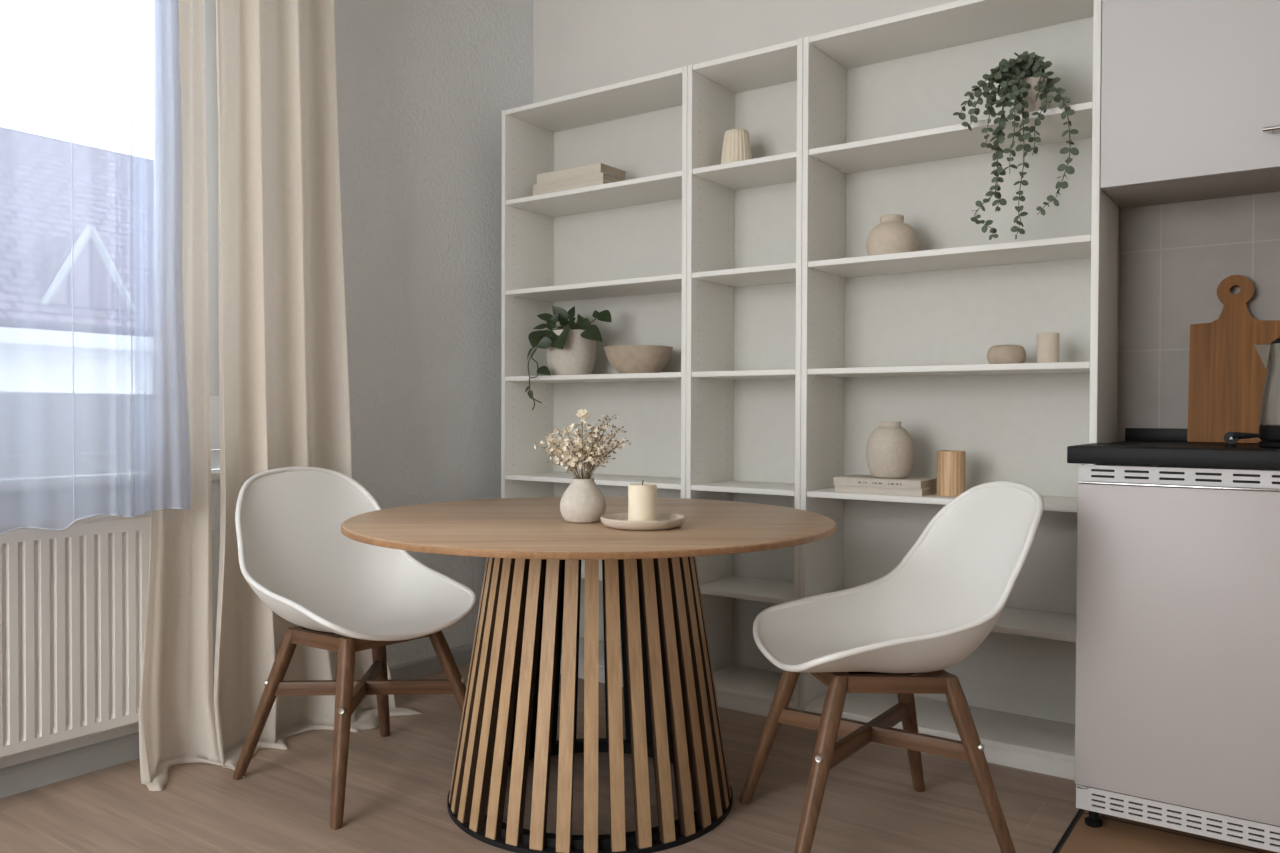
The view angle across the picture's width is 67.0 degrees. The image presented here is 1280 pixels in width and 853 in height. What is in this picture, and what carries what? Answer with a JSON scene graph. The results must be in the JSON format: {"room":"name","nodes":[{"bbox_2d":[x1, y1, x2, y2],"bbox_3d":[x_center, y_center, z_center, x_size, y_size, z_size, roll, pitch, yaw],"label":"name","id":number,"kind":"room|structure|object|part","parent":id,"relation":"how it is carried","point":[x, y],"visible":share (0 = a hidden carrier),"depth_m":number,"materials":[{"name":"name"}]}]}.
{"room":"dining room","nodes":[
{"label":"dining room","id":0,"kind":"room"},
{"bbox_2d":[0,0,532,768],"bbox_3d":[-2.139,-0.433,2.092,0.297,2.805,5.374,1,1,35],"label":"wall","id":1,"kind":"structure","parent":0,"point":[424,87],"depth_m":3.70,"materials":[{"name":"grey paint"}]},
{"bbox_2d":[0,512,150,757],"bbox_3d":[-1.903,0.542,2.095,0.104,0.591,1.679,1,1,35],"label":"panel radiator","id":2,"kind":"object","parent":1,"relation":"attached to","point":[73,600],"visible":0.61,"depth_m":2.57,"materials":[{"name":"metal"}]},
{"bbox_2d":[74,512,150,523],"bbox_3d":[-1.882,0.255,2.077,0.056,0.017,1.679,1,1,35],"label":"grille","id":3,"kind":"object","parent":2,"relation":"attached to","point":[102,519],"depth_m":2.66,"materials":[{"name":"white metal"}]},
{"bbox_2d":[203,0,219,480],"bbox_3d":[-1.852,-0.728,2.388,0.231,1.802,2.189,1,1,35],"label":"window","id":4,"kind":"structure","parent":1,"relation":"in","point":[209,6],"depth_m":3.12,"materials":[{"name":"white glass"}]},
{"bbox_3d":[-1.828,0.161,2.381,0.165,0.024,2.189,1,1,35],"label":"sill","id":5,"kind":"part","parent":4,"relation":"part of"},
{"bbox_2d":[0,643,472,797],"bbox_3d":[-2.017,0.935,2.021,0.015,0.073,5.372,1,1,35],"label":"baseboard","id":6,"kind":"structure","parent":1,"relation":"attached to","point":[29,775],"depth_m":2.69,"materials":[{"name":"grey paint"}]},
{"bbox_3d":[-1.661,-1.727,2.303,0.210,0.026,2.332,1,1,35],"label":"rail","id":7,"kind":"object","parent":1,"relation":"attached to","visible":0},
{"bbox_2d":[0,0,190,534],"bbox_3d":[-1.721,-0.712,2.009,0.044,1.956,1.657,1,1,35],"label":"sheer curtain","id":8,"kind":"object","parent":7,"relation":"hanging from","point":[94,413],"visible":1,"depth_m":2.45,"materials":[{"name":"white fabric"}]},
{"bbox_2d":[139,0,225,790],"bbox_3d":[-1.287,-0.368,2.679,0.204,2.658,0.246,1,1,35],"label":"curtain","id":9,"kind":"object","parent":7,"relation":"hanging from","point":[177,725],"visible":0.61,"depth_m":2.76,"materials":[{"name":"beige fabric"}]},
{"bbox_2d":[214,0,421,777],"bbox_3d":[-0.996,-0.371,2.982,0.268,2.658,0.673,1,1,35],"label":"curtain","id":10,"kind":"object","parent":7,"relation":"hanging from","point":[284,401],"visible":0.78,"depth_m":2.99,"materials":[{"name":"beige fabric"}]},
{"bbox_2d":[0,663,1079,852],"bbox_3d":[-0.213,1.028,0.747,5.027,0.066,5.374,1,1,35],"label":"floor","id":11,"kind":"structure","parent":0,"point":[398,784],"depth_m":2.50,"materials":[{"name":"laminate"}]},
{"bbox_2d":[233,466,492,829],"bbox_3d":[-0.800,0.545,2.700,0.662,0.842,0.543,1,1,41],"label":"dining chair","id":12,"kind":"object","parent":11,"relation":"on","point":[346,596],"visible":0.93,"depth_m":2.75,"materials":[{"name":"white plastic"}]},
{"bbox_3d":[-1.024,0.760,2.660,0.189,0.411,0.044,0,1,-1],"label":"leg","id":13,"kind":"part","parent":12,"relation":"part of","materials":[{"name":"brown wood"}]},
{"bbox_3d":[-0.868,0.573,2.761,0.022,0.037,0.248,1,1,41],"label":"seat rail","id":14,"kind":"part","parent":12,"relation":"part of","materials":[{"name":"brown wood"}]},
{"bbox_3d":[-0.854,0.568,2.571,0.248,0.037,0.022,-3,-2,41],"label":"seat rail","id":15,"kind":"part","parent":12,"relation":"part of","materials":[{"name":"brown wood"}]},
{"bbox_3d":[-0.743,0.757,2.419,0.044,0.426,0.189,0,1,-8],"label":"leg","id":16,"kind":"part","parent":12,"relation":"part of","materials":[{"name":"brown wood"}]},
{"bbox_3d":[-0.787,0.757,2.930,0.044,0.411,0.183,0,1,-6],"label":"leg","id":17,"kind":"part","parent":12,"relation":"part of","materials":[{"name":"brown wood"}]},
{"bbox_3d":[-0.663,0.561,2.584,0.022,0.037,0.247,1,1,41],"label":"seat rail","id":18,"kind":"part","parent":12,"relation":"part of","materials":[{"name":"brown wood"}]},
{"bbox_3d":[-0.495,0.754,2.683,0.217,0.426,0.044,0,1,4],"label":"leg","id":19,"kind":"part","parent":12,"relation":"part of","materials":[{"name":"brown wood"}]},
{"bbox_2d":[341,496,836,852],"bbox_3d":[-0.128,0.604,2.545,1.260,0.733,1.260,0,1,-3],"label":"dining table","id":20,"kind":"object","parent":11,"relation":"on","point":[532,575],"visible":0.95,"depth_m":2.28,"materials":[{"name":"brown wood"}]},
{"bbox_2d":[560,478,605,522],"bbox_3d":[-0.143,0.184,2.425,0.116,0.108,0.116,1,1,35],"label":"bud vase","id":21,"kind":"object","parent":20,"relation":"on","point":[582,501],"visible":1,"depth_m":2.38,"materials":[{"name":"ceramic"}]},
{"bbox_2d":[531,409,630,478],"bbox_3d":[-0.148,0.085,2.423,0.252,0.260,0.121,0,1,-4],"label":"dried flowers","id":22,"kind":"object","parent":21,"relation":"in","point":[577,452],"visible":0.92,"depth_m":2.41,"materials":[{"name":"beige plant"}]},
{"bbox_3d":[-0.200,0.126,2.425,0.115,0.177,0.079,1,1,35],"label":"flower stem","id":23,"kind":"part","parent":22,"relation":"part of","materials":[{"name":"beige plant"}]},
{"bbox_3d":[-0.179,0.123,2.411,0.094,0.183,0.033,0,1,-10],"label":"flower stem","id":24,"kind":"part","parent":22,"relation":"part of","materials":[{"name":"beige plant"}]},
{"bbox_3d":[-0.164,0.124,2.401,0.037,0.181,0.075,1,1,35],"label":"flower stem","id":25,"kind":"part","parent":22,"relation":"part of","materials":[{"name":"beige plant"}]},
{"bbox_3d":[-0.143,0.089,2.416,0.026,0.251,0.034,1,1,35],"label":"flower stem","id":26,"kind":"part","parent":22,"relation":"part of","materials":[{"name":"beige plant"}]},
{"bbox_3d":[-0.136,0.119,2.400,0.047,0.192,0.037,1,1,35],"label":"flower stem","id":27,"kind":"part","parent":22,"relation":"part of","materials":[{"name":"beige plant"}]},
{"bbox_3d":[-0.112,0.129,2.397,0.091,0.173,0.035,0,1,20],"label":"flower stem","id":28,"kind":"part","parent":22,"relation":"part of","materials":[{"name":"beige plant"}]},
{"bbox_3d":[-0.099,0.117,2.411,0.105,0.197,0.036,1,1,35],"label":"flower stem","id":29,"kind":"part","parent":22,"relation":"part of","materials":[{"name":"beige plant"}]},
{"bbox_3d":[-0.103,0.093,2.430,0.069,0.244,0.068,1,1,35],"label":"flower stem","id":30,"kind":"part","parent":22,"relation":"part of","materials":[{"name":"beige plant"}]},
{"bbox_3d":[-0.086,0.122,2.419,0.118,0.185,0.069,1,1,35],"label":"flower stem","id":31,"kind":"part","parent":22,"relation":"part of","materials":[{"name":"beige plant"}]},
{"bbox_2d":[600,512,684,529],"bbox_3d":[0.007,0.228,2.321,0.204,0.024,0.204,1,1,35],"label":"dish","id":32,"kind":"object","parent":20,"relation":"on","point":[664,521],"visible":0.87,"depth_m":2.25,"materials":[{"name":"beige ceramic"}]},
{"bbox_2d":[628,480,656,520],"bbox_3d":[0.006,0.180,2.326,0.069,0.104,0.069,1,1,35],"label":"pillar candle","id":33,"kind":"object","parent":32,"relation":"on","point":[642,497],"visible":0.8,"depth_m":2.30,"materials":[{"name":"beige wax"}]},
{"bbox_2d":[501,66,687,686],"bbox_3d":[-0.111,-0.153,3.754,0.879,2.215,0.304,1,1,35],"label":"bookcase","id":34,"kind":"object","parent":11,"relation":"on","point":[620,247],"visible":0.36,"depth_m":3.88,"materials":[{"name":"white laminate"}]},
{"bbox_3d":[-0.462,-0.158,4.002,0.020,2.215,0.304,1,1,35],"label":"panel","id":35,"kind":"part","parent":34,"relation":"part of","materials":[{"name":"white laminate"}]},
{"bbox_2d":[525,306,611,409],"bbox_3d":[-0.266,-0.271,3.812,0.382,0.416,0.249,1,1,23],"label":"potted plant","id":36,"kind":"object","parent":34,"relation":"on","point":[570,350],"visible":0.96,"depth_m":3.77,"materials":[{"name":"green plant"}]},
{"bbox_3d":[-0.273,-0.289,3.843,0.196,0.179,0.196,1,1,35],"label":"pot","id":37,"kind":"part","parent":36,"relation":"part of","materials":[{"name":"ceramic"}]},
{"bbox_2d":[533,180,611,195],"bbox_3d":[-0.232,-0.917,3.814,0.352,0.031,0.176,1,1,35],"label":"book","id":38,"kind":"object","parent":34,"relation":"on","point":[598,182],"visible":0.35,"depth_m":3.73,"materials":[{"name":"paper"}]},
{"bbox_2d":[533,172,624,190],"bbox_3d":[-0.232,-0.947,3.813,0.350,0.027,0.173,1,1,35],"label":"book","id":39,"kind":"object","parent":38,"relation":"on","point":[598,176],"visible":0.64,"depth_m":3.72,"materials":[{"name":"beige paper"}]},
{"bbox_2d":[537,163,625,183],"bbox_3d":[-0.231,-0.980,3.811,0.320,0.038,0.167,1,1,35],"label":"book","id":40,"kind":"object","parent":39,"relation":"on","point":[598,167],"visible":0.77,"depth_m":3.73,"materials":[{"name":"paper"}]},
{"bbox_3d":[-0.115,0.567,3.763,0.837,0.024,0.295,1,1,35],"label":"shelf","id":41,"kind":"part","parent":34,"relation":"part of","materials":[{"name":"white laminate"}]},
{"bbox_3d":[-0.115,0.896,3.769,0.838,0.018,0.302,1,1,35],"label":"panel","id":42,"kind":"part","parent":34,"relation":"part of","materials":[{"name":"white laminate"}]},
{"bbox_3d":[-0.114,0.209,3.758,0.837,0.024,0.295,1,1,35],"label":"shelf","id":43,"kind":"part","parent":34,"relation":"part of","materials":[{"name":"white laminate"}]},
{"bbox_3d":[-0.112,-0.185,3.752,0.837,0.024,0.295,1,1,35],"label":"shelf","id":44,"kind":"part","parent":34,"relation":"part of","materials":[{"name":"white laminate"}]},
{"bbox_3d":[-0.107,-1.250,3.740,0.838,0.019,0.302,1,1,35],"label":"panel","id":45,"kind":"part","parent":34,"relation":"part of","materials":[{"name":"white laminate"}]},
{"bbox_3d":[-0.111,-0.529,3.748,0.837,0.024,0.295,1,1,35],"label":"shelf","id":46,"kind":"part","parent":34,"relation":"part of","materials":[{"name":"white laminate"}]},
{"bbox_3d":[-0.110,-0.888,3.743,0.837,0.024,0.295,1,1,35],"label":"shelf","id":47,"kind":"part","parent":34,"relation":"part of","materials":[{"name":"white laminate"}]},
{"bbox_3d":[-0.025,-0.178,3.876,0.839,2.128,0.004,1,1,35],"label":"panel","id":48,"kind":"part","parent":34,"relation":"part of","materials":[{"name":"white wood"}]},
{"bbox_2d":[604,345,672,373],"bbox_3d":[-0.006,-0.247,3.661,0.263,0.103,0.263,1,1,35],"label":"serving bowl","id":49,"kind":"object","parent":34,"relation":"on","point":[624,359],"visible":0.82,"depth_m":3.57,"materials":[{"name":"beige ceramic"}]},
{"bbox_3d":[0.239,-0.149,3.506,0.020,2.215,0.304,1,1,35],"label":"panel","id":50,"kind":"part","parent":34,"relation":"part of","materials":[{"name":"white laminate"}]},
{"bbox_2d":[686,38,802,716],"bbox_3d":[0.427,-0.146,3.373,0.439,2.215,0.304,1,1,35],"label":"bookcase","id":51,"kind":"object","parent":11,"relation":"on","point":[744,313],"visible":0.5,"depth_m":3.48,"materials":[{"name":"white laminate"}]},
{"bbox_3d":[0.257,-0.148,3.494,0.020,2.215,0.304,1,1,35],"label":"panel","id":52,"kind":"part","parent":51,"relation":"part of","materials":[{"name":"white laminate"}]},
{"bbox_2d":[721,129,751,163],"bbox_3d":[0.341,-0.967,3.415,0.118,0.145,0.120,1,1,35],"label":"vase","id":53,"kind":"object","parent":51,"relation":"on","point":[736,143],"visible":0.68,"depth_m":3.37,"materials":[{"name":"beige ceramic"}]},
{"bbox_3d":[0.425,0.216,3.377,0.397,0.024,0.295,1,1,35],"label":"shelf","id":54,"kind":"part","parent":51,"relation":"part of","materials":[{"name":"white laminate"}]},
{"bbox_3d":[0.426,-0.178,3.371,0.397,0.024,0.295,1,1,35],"label":"shelf","id":55,"kind":"part","parent":51,"relation":"part of","materials":[{"name":"white laminate"}]},
{"bbox_3d":[0.428,-0.522,3.366,0.397,0.024,0.295,1,1,35],"label":"shelf","id":56,"kind":"part","parent":51,"relation":"part of","materials":[{"name":"white laminate"}]},
{"bbox_3d":[0.429,-0.881,3.362,0.397,0.024,0.295,1,1,35],"label":"shelf","id":57,"kind":"part","parent":51,"relation":"part of","materials":[{"name":"white laminate"}]},
{"bbox_3d":[0.432,-1.243,3.359,0.398,0.019,0.302,1,1,35],"label":"panel","id":58,"kind":"part","parent":51,"relation":"part of","materials":[{"name":"white laminate"}]},
{"bbox_3d":[0.424,0.574,3.382,0.397,0.024,0.295,1,1,35],"label":"shelf","id":59,"kind":"part","parent":51,"relation":"part of","materials":[{"name":"white laminate"}]},
{"bbox_3d":[0.424,0.903,3.388,0.398,0.018,0.302,1,1,35],"label":"panel","id":60,"kind":"part","parent":51,"relation":"part of","materials":[{"name":"white laminate"}]},
{"bbox_3d":[0.514,-0.171,3.495,0.399,2.128,0.004,1,1,35],"label":"panel","id":61,"kind":"part","parent":51,"relation":"part of","materials":[{"name":"white wood"}]},
{"bbox_3d":[0.598,-0.144,3.252,0.020,2.215,0.304,1,1,35],"label":"panel","id":62,"kind":"part","parent":51,"relation":"part of","materials":[{"name":"white laminate"}]},
{"bbox_2d":[739,481,1043,852],"bbox_3d":[0.595,0.555,2.316,0.662,0.842,0.543,0,1,-10],"label":"dining chair","id":63,"kind":"object","parent":11,"relation":"on","point":[924,617],"visible":1,"depth_m":2.33,"materials":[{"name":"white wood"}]},
{"bbox_3d":[0.338,0.760,2.454,0.189,0.426,0.044,1,1,31],"label":"leg","id":64,"kind":"part","parent":63,"relation":"part of","materials":[{"name":"brown wood"}]},
{"bbox_3d":[0.418,0.569,2.283,0.022,0.037,0.247,0,1,-10],"label":"seat rail","id":65,"kind":"part","parent":63,"relation":"part of","materials":[{"name":"brown wood"}]},
{"bbox_3d":[0.385,0.765,2.095,0.044,0.426,0.217,1,1,44],"label":"leg","id":66,"kind":"part","parent":63,"relation":"part of","materials":[{"name":"brown wood"}]},
{"bbox_3d":[0.552,0.572,2.307,0.154,0.006,0.154,0,1,-10],"label":"mounting plate","id":67,"kind":"part","parent":63,"relation":"part of","materials":[{"name":"black metal"}]},
{"bbox_3d":[0.575,0.579,2.174,0.250,0.037,0.022,3,0,-10],"label":"seat rail","id":68,"kind":"part","parent":63,"relation":"part of","materials":[{"name":"brown wood"}]},
{"bbox_3d":[0.702,0.768,2.519,0.044,0.411,0.189,1,1,38],"label":"leg","id":69,"kind":"part","parent":63,"relation":"part of","materials":[{"name":"brown wood"}]},
{"bbox_3d":[0.685,0.585,2.330,0.022,0.037,0.248,0,1,-10],"label":"seat rail","id":70,"kind":"part","parent":63,"relation":"part of","materials":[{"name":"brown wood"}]},
{"bbox_3d":[0.761,0.773,2.165,0.183,0.411,0.044,1,1,33],"label":"leg","id":71,"kind":"part","parent":63,"relation":"part of","materials":[{"name":"brown wood"}]},
{"bbox_2d":[799,0,1118,779],"bbox_3d":[0.966,-0.139,2.992,0.879,2.215,0.304,1,1,35],"label":"bookcase","id":72,"kind":"object","parent":11,"relation":"on","point":[907,338],"visible":0.59,"depth_m":3.07,"materials":[{"name":"white laminate"}]},
{"bbox_3d":[0.616,-0.144,3.240,0.020,2.215,0.304,1,1,35],"label":"panel","id":73,"kind":"part","parent":72,"relation":"part of","materials":[{"name":"white laminate"}]},
{"bbox_2d":[835,485,935,496],"bbox_3d":[0.785,0.199,3.071,0.283,0.022,0.168,1,1,35],"label":"book","id":74,"kind":"object","parent":72,"relation":"on","point":[845,489],"visible":0.75,"depth_m":3.00,"materials":[{"name":"beige paper"}]},
{"bbox_2d":[834,474,936,488],"bbox_3d":[0.781,0.175,3.071,0.283,0.026,0.169,1,1,35],"label":"book","id":75,"kind":"object","parent":74,"relation":"on","point":[848,480],"visible":0.86,"depth_m":3.01,"materials":[{"name":"grey paper"}]},
{"bbox_2d":[866,421,913,477],"bbox_3d":[0.792,0.073,3.064,0.148,0.177,0.148,1,1,35],"label":"vase","id":76,"kind":"object","parent":75,"relation":"on","point":[890,447],"visible":1,"depth_m":3.01,"materials":[{"name":"ceramic"}]},
{"bbox_2d":[866,214,917,255],"bbox_3d":[0.805,-0.600,3.090,0.162,0.142,0.162,1,1,35],"label":"round vase","id":77,"kind":"object","parent":72,"relation":"on","point":[892,235],"visible":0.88,"depth_m":3.03,"materials":[{"name":"beige ceramic"}]},
{"bbox_3d":[0.963,0.910,3.007,0.838,0.018,0.302,1,1,35],"label":"panel","id":78,"kind":"part","parent":72,"relation":"part of","materials":[{"name":"white laminate"}]},
{"bbox_3d":[0.964,0.224,2.995,0.837,0.024,0.295,1,1,35],"label":"shelf","id":79,"kind":"part","parent":72,"relation":"part of","materials":[{"name":"white laminate"}]},
{"bbox_3d":[0.965,-0.171,2.990,0.837,0.024,0.295,1,1,35],"label":"shelf","id":80,"kind":"part","parent":72,"relation":"part of","materials":[{"name":"white laminate"}]},
{"bbox_3d":[0.967,-0.515,2.985,0.837,0.024,0.295,1,1,35],"label":"shelf","id":81,"kind":"part","parent":72,"relation":"part of","materials":[{"name":"white laminate"}]},
{"bbox_2d":[936,450,965,496],"bbox_3d":[0.954,0.143,2.966,0.084,0.137,0.084,1,1,35],"label":"wooden pot","id":82,"kind":"object","parent":72,"relation":"on","point":[951,465],"visible":0.95,"depth_m":2.93,"materials":[{"name":"brown wood"}]},
{"bbox_3d":[0.968,-0.874,2.981,0.837,0.024,0.295,1,1,35],"label":"shelf","id":83,"kind":"part","parent":72,"relation":"part of","materials":[{"name":"white laminate"}]},
{"bbox_3d":[0.971,-1.236,2.978,0.838,0.019,0.302,1,1,35],"label":"panel","id":84,"kind":"part","parent":72,"relation":"part of","materials":[{"name":"white laminate"}]},
{"bbox_3d":[0.963,0.581,3.000,0.837,0.024,0.295,1,1,35],"label":"shelf","id":85,"kind":"part","parent":72,"relation":"part of","materials":[{"name":"white laminate"}]},
{"bbox_2d":[987,345,1025,363],"bbox_3d":[1.091,-0.212,2.879,0.110,0.061,0.110,1,1,35],"label":"vase","id":86,"kind":"object","parent":72,"relation":"on","point":[997,354],"visible":0.87,"depth_m":2.84,"materials":[{"name":"beige ceramic"}]},
{"bbox_2d":[953,51,1078,239],"bbox_3d":[1.083,-0.797,2.747,0.325,0.561,0.251,1,1,35],"label":"hanging plant","id":87,"kind":"object","parent":72,"relation":"on","point":[1023,79],"visible":0.98,"depth_m":2.72,"materials":[{"name":"plant"}]},
{"bbox_2d":[1016,76,1050,113],"bbox_3d":[1.136,-0.939,2.798,0.103,0.113,0.103,1,1,35],"label":"pot","id":88,"kind":"object","parent":72,"relation":"on","point":[1034,105],"depth_m":2.75,"materials":[{"name":"ceramic"}]},
{"bbox_2d":[1036,333,1059,362],"bbox_3d":[1.186,-0.225,2.812,0.061,0.091,0.061,1,1,35],"label":"candle holder","id":89,"kind":"object","parent":72,"relation":"on","point":[1047,343],"visible":0.83,"depth_m":2.79,"materials":[{"name":"beige ceramic"}]},
{"bbox_3d":[1.317,-0.134,2.744,0.020,2.215,0.304,1,1,35],"label":"panel","id":90,"kind":"part","parent":72,"relation":"part of","materials":[{"name":"white laminate"}]},
{"bbox_2d":[1052,809,1081,852],"bbox_3d":[-0.133,0.995,0.689,0.007,0.002,5.374,1,1,35],"label":"trim","id":91,"kind":"structure","parent":11,"relation":"on","point":[1079,810],"depth_m":2.33,"materials":[{"name":"black plastic"}]},
{"bbox_2d":[533,0,1279,441],"bbox_3d":[1.373,-0.432,2.962,5.027,2.805,0.117,1,1,35],"label":"wall","id":92,"kind":"structure","parent":0,"point":[1175,257],"depth_m":2.85,"materials":[{"name":"beige paint"}]},
{"bbox_2d":[1100,0,1279,208],"bbox_3d":[1.673,-0.976,2.447,0.875,0.684,0.367,1,1,35],"label":"upper cabinet","id":93,"kind":"object","parent":92,"relation":"attached to","point":[1190,89],"visible":1,"depth_m":2.48,"materials":[{"name":"paint"}]},
{"bbox_3d":[1.615,-0.719,2.291,0.233,0.010,0.039,1,1,35],"label":"handle","id":94,"kind":"part","parent":93,"relation":"part of","materials":[{"name":"metal"}]},
{"bbox_2d":[1056,809,1277,852],"bbox_3d":[0.854,1.009,-0.009,2.411,0.001,5.374,1,1,35],"label":"floor tiles","id":95,"kind":"structure","parent":0,"point":[1116,834],"depth_m":2.29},
{"bbox_2d":[1075,464,1279,852],"bbox_3d":[1.498,0.535,2.411,0.647,0.884,0.616,1,1,35],"label":"fridge","id":96,"kind":"object","parent":95,"relation":"on","point":[1177,689],"visible":0.99,"depth_m":2.22,"materials":[{"name":"grey metal"}]},
{"bbox_2d":[1067,428,1279,469],"bbox_3d":[1.675,0.053,2.291,1.109,0.080,0.638,1,1,35],"label":"countertop","id":97,"kind":"structure","parent":96,"relation":"on","point":[1141,446],"depth_m":2.26,"materials":[{"name":"black stone"}]},
{"bbox_2d":[1187,275,1279,443],"bbox_3d":[1.632,-0.186,2.654,0.217,0.463,0.070,1,1,35],"label":"chopping board","id":98,"kind":"object","parent":97,"relation":"on","point":[1227,373],"visible":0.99,"depth_m":2.65,"materials":[{"name":"brown wood"}]},
{"bbox_2d":[1224,338,1279,447],"bbox_3d":[1.557,-0.091,2.255,0.272,0.283,0.217,0,1,-8],"label":"kettle","id":99,"kind":"object","parent":97,"relation":"on","point":[1269,418],"visible":1,"depth_m":2.27,"materials":[{"name":"metal"}]},
{"bbox_3d":[1.450,0.031,2.312,0.093,0.036,0.027,1,1,35],"label":"switch lever","id":100,"kind":"part","parent":99,"relation":"part of","materials":[{"name":"black plastic"}]},
{"bbox_3d":[1.494,-0.166,2.318,0.037,0.062,0.070,1,1,35],"label":"spout","id":101,"kind":"part","parent":99,"relation":"part of","materials":[{"name":"metal"}]},
{"bbox_3d":[1.568,-0.214,2.265,0.155,0.038,0.155,1,1,35],"label":"lid","id":102,"kind":"part","parent":99,"relation":"part of","materials":[{"name":"black plastic"}]}
]}

